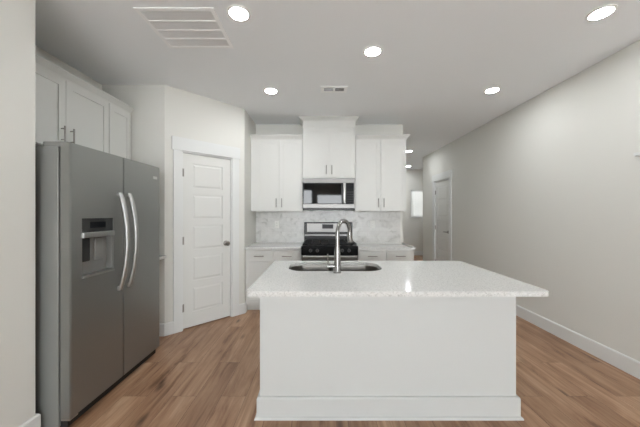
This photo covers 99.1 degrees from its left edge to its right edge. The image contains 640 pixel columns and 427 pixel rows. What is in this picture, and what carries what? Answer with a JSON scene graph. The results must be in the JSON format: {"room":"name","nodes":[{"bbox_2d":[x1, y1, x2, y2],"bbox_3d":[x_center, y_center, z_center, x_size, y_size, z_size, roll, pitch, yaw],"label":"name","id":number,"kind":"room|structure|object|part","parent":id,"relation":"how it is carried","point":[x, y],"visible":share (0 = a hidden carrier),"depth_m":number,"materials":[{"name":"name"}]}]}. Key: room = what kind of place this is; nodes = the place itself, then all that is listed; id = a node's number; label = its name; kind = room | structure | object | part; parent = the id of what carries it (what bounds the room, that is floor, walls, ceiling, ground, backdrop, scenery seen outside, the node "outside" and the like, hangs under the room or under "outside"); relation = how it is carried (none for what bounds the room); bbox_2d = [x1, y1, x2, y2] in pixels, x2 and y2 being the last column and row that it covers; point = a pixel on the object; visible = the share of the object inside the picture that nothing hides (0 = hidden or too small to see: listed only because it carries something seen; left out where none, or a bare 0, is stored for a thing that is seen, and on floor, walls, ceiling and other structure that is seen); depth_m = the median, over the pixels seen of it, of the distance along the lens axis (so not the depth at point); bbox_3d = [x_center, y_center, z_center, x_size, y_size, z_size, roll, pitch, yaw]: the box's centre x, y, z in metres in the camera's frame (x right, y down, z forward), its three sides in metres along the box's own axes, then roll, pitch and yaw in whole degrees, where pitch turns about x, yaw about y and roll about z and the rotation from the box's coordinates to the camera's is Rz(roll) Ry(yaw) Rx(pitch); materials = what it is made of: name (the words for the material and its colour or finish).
{"room":"kitchen","nodes":[
{"label":"kitchen","id":0,"kind":"room"},
{"bbox_2d":[0,0,34,426],"bbox_3d":[-2.091,-0.036,-0.989,0.794,2.736,5.223,0,0,0],"label":"wall","id":1,"kind":"structure","parent":0,"point":[17,17],"depth_m":1.52,"materials":[{"name":"white paint"}]},
{"bbox_2d":[19,413,40,426],"bbox_3d":[-1.696,1.264,-0.981,0.036,0.135,5.239,0,0,0],"label":"baseboard","id":2,"kind":"structure","parent":1,"relation":"attached to","point":[35,421],"depth_m":1.60,"materials":[{"name":"white paint"}]},
{"bbox_2d":[35,45,101,89],"bbox_3d":[-2.430,-0.036,3.023,0.115,2.736,2.800,0,0,0],"label":"wall","id":3,"kind":"structure","parent":0,"point":[38,50],"depth_m":2.55,"materials":[{"name":"white paint"}]},
{"bbox_2d":[35,52,111,152],"bbox_3d":[-2.193,-0.827,2.149,0.358,0.638,1.002,0,0,0],"label":"upper cabinet","id":4,"kind":"object","parent":3,"relation":"attached to","point":[69,108],"visible":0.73,"depth_m":2.21,"materials":[{"name":"white paint"}]},
{"bbox_3d":[-2.060,-0.794,1.976,0.020,0.560,0.445,0,0,0],"label":"door","id":5,"kind":"part","parent":4,"relation":"part of","materials":[{"name":"white paint"}]},
{"bbox_3d":[-2.032,-0.629,2.161,0.036,0.130,0.011,0,0,0],"label":"handle","id":6,"kind":"part","parent":4,"relation":"part of","materials":[{"name":"silver metal"}]},
{"bbox_3d":[-2.032,-0.629,2.241,0.036,0.130,0.011,0,0,0],"label":"handle","id":7,"kind":"part","parent":4,"relation":"part of","materials":[{"name":"silver metal"}]},
{"bbox_3d":[-2.198,-1.113,2.149,0.348,0.066,1.002,0,0,0],"label":"crown molding","id":8,"kind":"part","parent":4,"relation":"part of","materials":[{"name":"white paint"}]},
{"bbox_3d":[-2.060,-0.794,2.425,0.020,0.560,0.444,0,0,0],"label":"door","id":9,"kind":"part","parent":4,"relation":"part of","materials":[{"name":"white paint"}]},
{"bbox_2d":[108,96,133,158],"bbox_3d":[-2.198,-0.590,2.811,0.348,1.112,0.318,0,0,0],"label":"upper cabinet","id":10,"kind":"object","parent":3,"relation":"attached to","point":[119,111],"visible":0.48,"depth_m":2.80,"materials":[{"name":"white paint"}]},
{"bbox_3d":[-2.198,-1.113,2.811,0.348,0.066,0.318,0,0,0],"label":"crown molding","id":11,"kind":"part","parent":10,"relation":"part of","materials":[{"name":"white paint"}]},
{"bbox_2d":[102,85,164,322],"bbox_3d":[-2.034,-0.036,3.030,0.679,2.736,0.115,0,0,0],"label":"wall","id":12,"kind":"structure","parent":0,"point":[147,101],"depth_m":2.97,"materials":[{"name":"white paint"}]},
{"bbox_2d":[165,85,243,322],"bbox_3d":[-1.394,-0.036,3.354,0.964,2.736,0.115,0,0,-45],"label":"wall","id":13,"kind":"structure","parent":0,"point":[189,115],"depth_m":3.20,"materials":[{"name":"white paint"}]},
{"bbox_2d":[159,321,172,335],"bbox_3d":[-1.692,1.264,2.980,0.159,0.135,0.048,0,0,-24],"label":"baseboard","id":14,"kind":"structure","parent":13,"relation":"attached to","point":[165,329],"depth_m":2.97,"materials":[{"name":"white paint"}]},
{"bbox_2d":[172,136,239,333],"bbox_3d":[-1.387,0.237,3.344,0.139,2.190,0.820,0,0,45],"label":"trim","id":15,"kind":"structure","parent":13,"relation":"attached to","point":[180,145],"depth_m":3.19,"materials":[{"name":"white paint"}]},
{"bbox_2d":[183,153,229,328],"bbox_3d":[-1.350,0.314,3.304,0.605,2.013,0.111,0,0,-45],"label":"door","id":16,"kind":"structure","parent":13,"relation":"in","point":[206,180],"depth_m":3.30,"materials":[{"name":"white paint"}]},
{"bbox_2d":[239,302,246,314],"bbox_3d":[-1.021,1.264,3.651,0.048,0.135,0.163,0,0,24],"label":"baseboard","id":17,"kind":"structure","parent":13,"relation":"attached to","point":[242,307],"depth_m":3.62,"materials":[{"name":"white paint"}]},
{"bbox_2d":[244,109,255,302],"bbox_3d":[-1.069,-0.036,3.981,0.115,2.736,0.654,0,0,0],"label":"wall","id":18,"kind":"structure","parent":0,"point":[249,125],"depth_m":3.86,"materials":[{"name":"white paint"}]},
{"bbox_2d":[256,125,402,244],"bbox_3d":[-0.531,-0.036,4.362,3.684,2.736,0.123,0,0,0],"label":"wall","id":19,"kind":"structure","parent":0,"point":[291,223],"depth_m":4.30,"materials":[{"name":"stone"}]},
{"bbox_2d":[250,134,303,210],"bbox_3d":[-0.632,-0.590,4.123,0.758,1.112,0.368,0,0,0],"label":"upper cabinet","id":20,"kind":"object","parent":19,"relation":"attached to","point":[276,159],"visible":0.98,"depth_m":3.98,"materials":[{"name":"white paint"}]},
{"bbox_3d":[-0.765,-0.557,3.985,0.336,1.034,0.020,0,0,0],"label":"door","id":21,"kind":"part","parent":20,"relation":"part of","materials":[{"name":"white paint"}]},
{"bbox_3d":[-0.632,-1.113,4.128,0.758,0.066,0.358,0,0,0],"label":"crown molding","id":22,"kind":"part","parent":20,"relation":"part of","materials":[{"name":"white paint"}]},
{"bbox_3d":[-0.425,-0.557,3.985,0.336,1.034,0.020,0,0,0],"label":"door","id":23,"kind":"part","parent":20,"relation":"part of","materials":[{"name":"white paint"}]},
{"bbox_2d":[303,178,354,209],"bbox_3d":[0.126,-0.276,4.074,0.745,0.452,0.449,0,0,0],"label":"microwave","id":24,"kind":"object","parent":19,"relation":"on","point":[318,193],"visible":1,"depth_m":3.89,"materials":[{"name":"silver metal"}]},
{"bbox_3d":[0.052,-0.286,3.901,0.598,0.298,0.028,0,0,0],"label":"door","id":25,"kind":"part","parent":24,"relation":"part of","materials":[{"name":"black glass"}]},
{"bbox_3d":[0.126,-0.469,3.900,0.745,0.066,0.030,0,0,0],"label":"trim","id":26,"kind":"part","parent":24,"relation":"part of","materials":[{"name":"silver metal"}]},
{"bbox_3d":[0.126,-0.106,3.900,0.745,0.060,0.030,0,0,0],"label":"trim","id":27,"kind":"part","parent":24,"relation":"part of","materials":[{"name":"silver metal"}]},
{"bbox_3d":[0.348,-0.285,3.869,0.034,0.290,0.040,0,0,0],"label":"handle","id":28,"kind":"part","parent":24,"relation":"part of","materials":[{"name":"silver metal"}]},
{"bbox_3d":[0.426,-0.286,3.901,0.144,0.298,0.028,0,0,0],"label":"control panel","id":29,"kind":"part","parent":24,"relation":"part of","materials":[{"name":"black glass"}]},
{"bbox_2d":[299,116,358,177],"bbox_3d":[0.131,-0.955,4.108,0.863,0.894,0.398,0,0,0],"label":"upper cabinet","id":30,"kind":"object","parent":19,"relation":"attached to","point":[328,141],"visible":0.97,"depth_m":3.95,"materials":[{"name":"white paint"}]},
{"bbox_3d":[-0.059,-0.877,3.955,0.376,0.726,0.020,0,0,0],"label":"door","id":31,"kind":"part","parent":30,"relation":"part of","materials":[{"name":"white paint"}]},
{"bbox_3d":[0.131,-1.324,4.111,0.863,0.156,0.392,0,0,0],"label":"crown molding","id":32,"kind":"part","parent":30,"relation":"part of","materials":[{"name":"white paint"}]},
{"bbox_3d":[0.320,-0.877,3.955,0.376,0.726,0.020,0,0,0],"label":"door","id":33,"kind":"part","parent":30,"relation":"part of","materials":[{"name":"white paint"}]},
{"bbox_2d":[370,221,374,227],"bbox_3d":[0.825,0.172,4.296,0.072,0.116,0.009,0,0,0],"label":"power outlet","id":34,"kind":"object","parent":19,"relation":"attached to","point":[372,223],"visible":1,"depth_m":4.29,"materials":[{"name":"white plastic"}]},
{"bbox_2d":[353,134,409,210],"bbox_3d":[0.911,-0.590,4.123,0.794,1.112,0.368,0,0,0],"label":"upper cabinet","id":35,"kind":"object","parent":19,"relation":"attached to","point":[380,159],"visible":0.98,"depth_m":3.98,"materials":[{"name":"white paint"}]},
{"bbox_3d":[0.702,-0.557,3.985,0.368,1.034,0.020,0,0,0],"label":"door","id":36,"kind":"part","parent":35,"relation":"part of","materials":[{"name":"white paint"}]},
{"bbox_3d":[0.911,-1.113,4.128,0.794,0.066,0.358,0,0,0],"label":"crown molding","id":37,"kind":"part","parent":35,"relation":"part of","materials":[{"name":"white paint"}]},
{"bbox_3d":[1.073,-0.557,3.985,0.366,1.034,0.020,0,0,0],"label":"door","id":38,"kind":"part","parent":35,"relation":"part of","materials":[{"name":"white paint"}]},
{"bbox_2d":[35,0,639,168],"bbox_3d":[1.100,-1.454,2.550,7.400,0.100,12.700,0,0,0],"label":"ceiling","id":39,"kind":"structure","parent":0,"point":[431,75],"depth_m":2.38,"materials":[{"name":"white paint"}]},
{"bbox_2d":[133,7,233,47],"bbox_3d":[-1.000,-1.401,2.083,0.545,0.006,0.452,0,0,0],"label":"ceiling vent","id":40,"kind":"object","parent":39,"relation":"in","point":[178,27],"visible":1,"depth_m":2.04,"materials":[{"name":"white metal"}]},
{"bbox_2d":[227,4,250,21],"bbox_3d":[-0.569,-1.400,1.911,0.160,0.008,0.160,0,0,0],"label":"recessed light","id":41,"kind":"object","parent":39,"relation":"in","point":[239,13],"visible":1,"depth_m":1.91,"materials":[{"name":"white plastic"}]},
{"bbox_2d":[264,87,277,93],"bbox_3d":[-0.562,-1.400,3.117,0.160,0.008,0.160,0,0,0],"label":"recessed light","id":42,"kind":"object","parent":39,"relation":"in","point":[269,90],"visible":1,"depth_m":3.10,"materials":[{"name":"white plastic"}]},
{"bbox_2d":[321,86,347,92],"bbox_3d":[0.158,-1.401,3.082,0.298,0.006,0.149,0,0,0],"label":"ceiling vent","id":43,"kind":"object","parent":39,"relation":"in","point":[324,89],"visible":1,"depth_m":3.08,"materials":[{"name":"white metal"}]},
{"bbox_2d":[363,46,381,56],"bbox_3d":[0.457,-1.400,2.359,0.160,0.008,0.160,0,0,0],"label":"recessed light","id":44,"kind":"object","parent":39,"relation":"in","point":[371,51],"visible":1,"depth_m":2.35,"materials":[{"name":"white plastic"}]},
{"bbox_2d":[484,87,500,93],"bbox_3d":[1.960,-1.400,3.105,0.160,0.008,0.160,0,0,0],"label":"recessed light","id":45,"kind":"object","parent":39,"relation":"in","point":[493,89],"visible":1,"depth_m":3.10,"materials":[{"name":"white plastic"}]},
{"bbox_2d":[585,4,617,20],"bbox_3d":[1.966,-1.400,1.907,0.160,0.008,0.160,0,0,0],"label":"recessed light","id":46,"kind":"object","parent":39,"relation":"in","point":[602,12],"visible":1,"depth_m":1.90,"materials":[{"name":"white plastic"}]},
{"bbox_2d":[68,255,639,426],"bbox_3d":[1.100,1.382,2.550,7.400,0.100,12.700,0,0,0],"label":"floor","id":47,"kind":"structure","parent":0,"point":[207,374],"depth_m":2.05,"materials":[{"name":"brown wood"}]},
{"bbox_2d":[35,141,158,426],"bbox_3d":[-1.889,0.443,2.139,0.884,1.778,0.934,0,0,0],"label":"refrigerator","id":48,"kind":"object","parent":47,"relation":"on","point":[97,212],"visible":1,"depth_m":1.81,"materials":[{"name":"grey metal"}]},
{"bbox_3d":[-1.561,0.414,1.897,0.060,1.704,0.450,0,0,0],"label":"door","id":49,"kind":"part","parent":48,"relation":"part of","materials":[{"name":"silver metal"}]},
{"bbox_3d":[-1.543,0.080,1.888,0.016,0.095,0.268,0,0,0],"label":"dispenser panel","id":50,"kind":"part","parent":48,"relation":"part of","materials":[{"name":"grey plastic"}]},
{"bbox_3d":[-1.491,0.211,2.073,0.088,0.746,0.038,0,0,0],"label":"handle","id":51,"kind":"part","parent":48,"relation":"part of","materials":[{"name":"silver metal"}]},
{"bbox_3d":[-1.491,0.211,2.173,0.088,0.746,0.038,0,0,0],"label":"handle","id":52,"kind":"part","parent":48,"relation":"part of","materials":[{"name":"silver metal"}]},
{"bbox_3d":[-1.561,0.414,2.367,0.060,1.704,0.478,0,0,0],"label":"door","id":53,"kind":"part","parent":48,"relation":"part of","materials":[{"name":"silver metal"}]},
{"bbox_2d":[245,250,301,309],"bbox_3d":[-0.633,0.908,3.978,0.754,0.847,0.656,0,0,0],"label":"base cabinet","id":54,"kind":"object","parent":47,"relation":"on","point":[257,262],"visible":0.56,"depth_m":3.69,"materials":[{"name":"white paint"}]},
{"bbox_3d":[-0.822,0.939,3.696,0.371,0.566,0.020,0,0,0],"label":"door","id":55,"kind":"part","parent":54,"relation":"part of","materials":[{"name":"white paint"}]},
{"bbox_3d":[-0.822,0.574,3.696,0.371,0.153,0.020,0,0,0],"label":"drawer","id":56,"kind":"part","parent":54,"relation":"part of","materials":[{"name":"white paint"}]},
{"bbox_2d":[245,242,302,249],"bbox_3d":[-0.633,0.469,3.978,0.756,0.030,0.641,0,0,0],"label":"countertop","id":57,"kind":"structure","parent":54,"relation":"on","point":[258,245],"depth_m":3.75,"materials":[{"name":"stone"}]},
{"bbox_3d":[-0.445,0.574,3.696,0.371,0.153,0.020,0,0,0],"label":"drawer","id":58,"kind":"part","parent":54,"relation":"part of","materials":[{"name":"white paint"}]},
{"bbox_2d":[301,222,357,260],"bbox_3d":[0.130,0.734,3.928,0.753,1.196,0.737,0,0,0],"label":"gas range","id":59,"kind":"object","parent":47,"relation":"on","point":[319,237],"visible":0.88,"depth_m":3.77,"materials":[{"name":"silver metal"}]},
{"bbox_3d":[0.130,0.220,4.224,0.663,0.135,0.008,0,0,0],"label":"steel panel","id":60,"kind":"part","parent":59,"relation":"part of","materials":[{"name":"silver metal"}]},
{"bbox_2d":[302,242,355,245],"bbox_3d":[0.130,0.453,3.929,0.753,0.022,0.594,0,0,0],"label":"cooktop","id":61,"kind":"object","parent":59,"relation":"in","point":[320,244],"depth_m":3.77,"materials":[{"name":"black metal"}]},
{"bbox_3d":[0.130,0.494,3.641,0.753,0.124,0.062,0,0,0],"label":"control panel","id":62,"kind":"part","parent":59,"relation":"part of","materials":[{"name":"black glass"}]},
{"bbox_3d":[0.130,0.845,3.645,0.747,0.574,0.050,0,0,0],"label":"oven door","id":63,"kind":"part","parent":59,"relation":"part of","materials":[{"name":"silver metal"}]},
{"bbox_3d":[0.130,0.566,3.590,0.713,0.026,0.061,0,0,0],"label":"handle","id":64,"kind":"part","parent":59,"relation":"part of","materials":[{"name":"silver metal"}]},
{"bbox_2d":[355,244,413,260],"bbox_3d":[0.894,0.908,3.978,0.755,0.847,0.656,0,0,0],"label":"base cabinet","id":65,"kind":"object","parent":47,"relation":"on","point":[363,255],"visible":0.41,"depth_m":3.69,"materials":[{"name":"white paint"}]},
{"bbox_3d":[0.706,0.574,3.696,0.372,0.153,0.020,0,0,0],"label":"drawer","id":66,"kind":"part","parent":65,"relation":"part of","materials":[{"name":"white paint"}]},
{"bbox_2d":[355,242,415,249],"bbox_3d":[0.904,0.469,3.978,0.777,0.030,0.641,0,0,0],"label":"countertop","id":67,"kind":"structure","parent":65,"relation":"on","point":[409,247],"depth_m":3.66,"materials":[{"name":"stone"}]},
{"bbox_3d":[1.083,0.574,3.696,0.372,0.153,0.020,0,0,0],"label":"drawer","id":68,"kind":"part","parent":65,"relation":"part of","materials":[{"name":"white paint"}]},
{"bbox_2d":[254,297,523,420],"bbox_3d":[0.445,0.908,2.185,1.738,0.847,0.862,0,0,0],"label":"kitchen island","id":69,"kind":"object","parent":47,"relation":"on","point":[322,358],"visible":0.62,"depth_m":1.78,"materials":[{"name":"grey paint"}]},
{"bbox_3d":[0.445,1.323,2.185,1.738,0.017,0.862,0,0,0],"label":"shoe molding","id":70,"kind":"part","parent":69,"relation":"part of","materials":[{"name":"grey paint"}]},
{"bbox_3d":[0.445,1.264,2.185,1.712,0.137,0.836,0,0,0],"label":"baseboard","id":71,"kind":"part","parent":69,"relation":"part of","materials":[{"name":"grey paint"}]},
{"bbox_2d":[246,261,548,296],"bbox_3d":[0.456,0.469,2.103,1.783,0.030,1.039,0,0,0],"label":"island countertop","id":72,"kind":"structure","parent":69,"relation":"on","point":[394,278],"depth_m":1.82,"materials":[{"name":"stone"}]},
{"bbox_2d":[290,265,379,270],"bbox_3d":[0.126,0.587,2.348,0.800,0.204,0.423,0,0,0],"label":"sink","id":73,"kind":"object","parent":72,"relation":"in","point":[302,267],"visible":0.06,"depth_m":2.54,"materials":[{"name":"silver metal"}]},
{"bbox_3d":[-0.075,0.587,2.348,0.398,0.204,0.423,0,0,0],"label":"bowl","id":74,"kind":"part","parent":73,"relation":"part of","materials":[{"name":"silver metal"}]},
{"bbox_3d":[0.327,0.587,2.348,0.398,0.204,0.423,0,0,0],"label":"bowl","id":75,"kind":"part","parent":73,"relation":"part of","materials":[{"name":"silver metal"}]},
{"bbox_2d":[327,219,352,273],"bbox_3d":[0.178,0.247,2.156,0.288,0.413,0.095,0,0,-44],"label":"kitchen faucet","id":76,"kind":"object","parent":72,"relation":"on","point":[337,259],"visible":1,"depth_m":2.08,"materials":[{"name":"silver metal"}]},
{"bbox_3d":[0.188,0.152,2.170,0.032,0.223,0.226,0,0,34],"label":"spout","id":77,"kind":"part","parent":76,"relation":"part of","materials":[{"name":"silver metal"}]},
{"bbox_3d":[-2.063,0.909,2.805,0.616,0.847,0.330,0,0,0],"label":"base cabinet","id":78,"kind":"object","parent":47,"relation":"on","visible":0},
{"bbox_2d":[159,255,166,259],"bbox_3d":[-2.020,0.469,2.805,0.704,0.030,0.331,0,0,0],"label":"countertop","id":79,"kind":"structure","parent":78,"relation":"on","point":[160,256],"depth_m":2.91,"materials":[{"name":"stone"}]},
{"bbox_2d":[403,169,422,250],"bbox_3d":[2.948,-0.036,8.758,3.504,2.736,0.115,0,0,0],"label":"wall","id":80,"kind":"structure","parent":0,"point":[412,227],"depth_m":8.70,"materials":[{"name":"white paint"}]},
{"bbox_2d":[409,190,422,217],"bbox_3d":[3.325,-0.303,8.740,0.950,0.890,0.140,0,0,0],"label":"window","id":81,"kind":"structure","parent":80,"relation":"in","point":[416,195],"depth_m":8.71,"materials":[{"name":"white glass"}]},
{"bbox_2d":[414,251,422,254],"bbox_3d":[2.948,1.264,8.692,3.274,0.135,0.016,0,0,0],"label":"baseboard","id":82,"kind":"structure","parent":80,"relation":"attached to","point":[415,252],"depth_m":8.69,"materials":[{"name":"white paint"}]},
{"bbox_2d":[423,40,639,361],"bbox_3d":[2.640,-0.036,1.625,0.115,2.736,10.450,0,0,0],"label":"wall","id":83,"kind":"structure","parent":0,"point":[546,191],"depth_m":2.85,"materials":[{"name":"white paint"}]},
{"bbox_2d":[435,179,448,260],"bbox_3d":[2.581,0.314,5.787,0.098,2.013,0.693,0,0,0],"label":"door","id":84,"kind":"structure","parent":83,"relation":"in","point":[442,187],"depth_m":5.78,"materials":[{"name":"white paint"}]},
{"bbox_2d":[432,170,451,260],"bbox_3d":[2.628,0.237,5.785,0.139,2.190,0.908,0,0,0],"label":"trim","id":85,"kind":"structure","parent":83,"relation":"attached to","point":[445,175],"depth_m":5.89,"materials":[{"name":"white paint"}]},
{"bbox_2d":[516,305,639,378],"bbox_3d":[2.575,1.264,0.868,0.016,0.135,8.935,0,0,0],"label":"baseboard","id":86,"kind":"structure","parent":83,"relation":"attached to","point":[629,365],"depth_m":2.64,"materials":[{"name":"white paint"}]}
]}

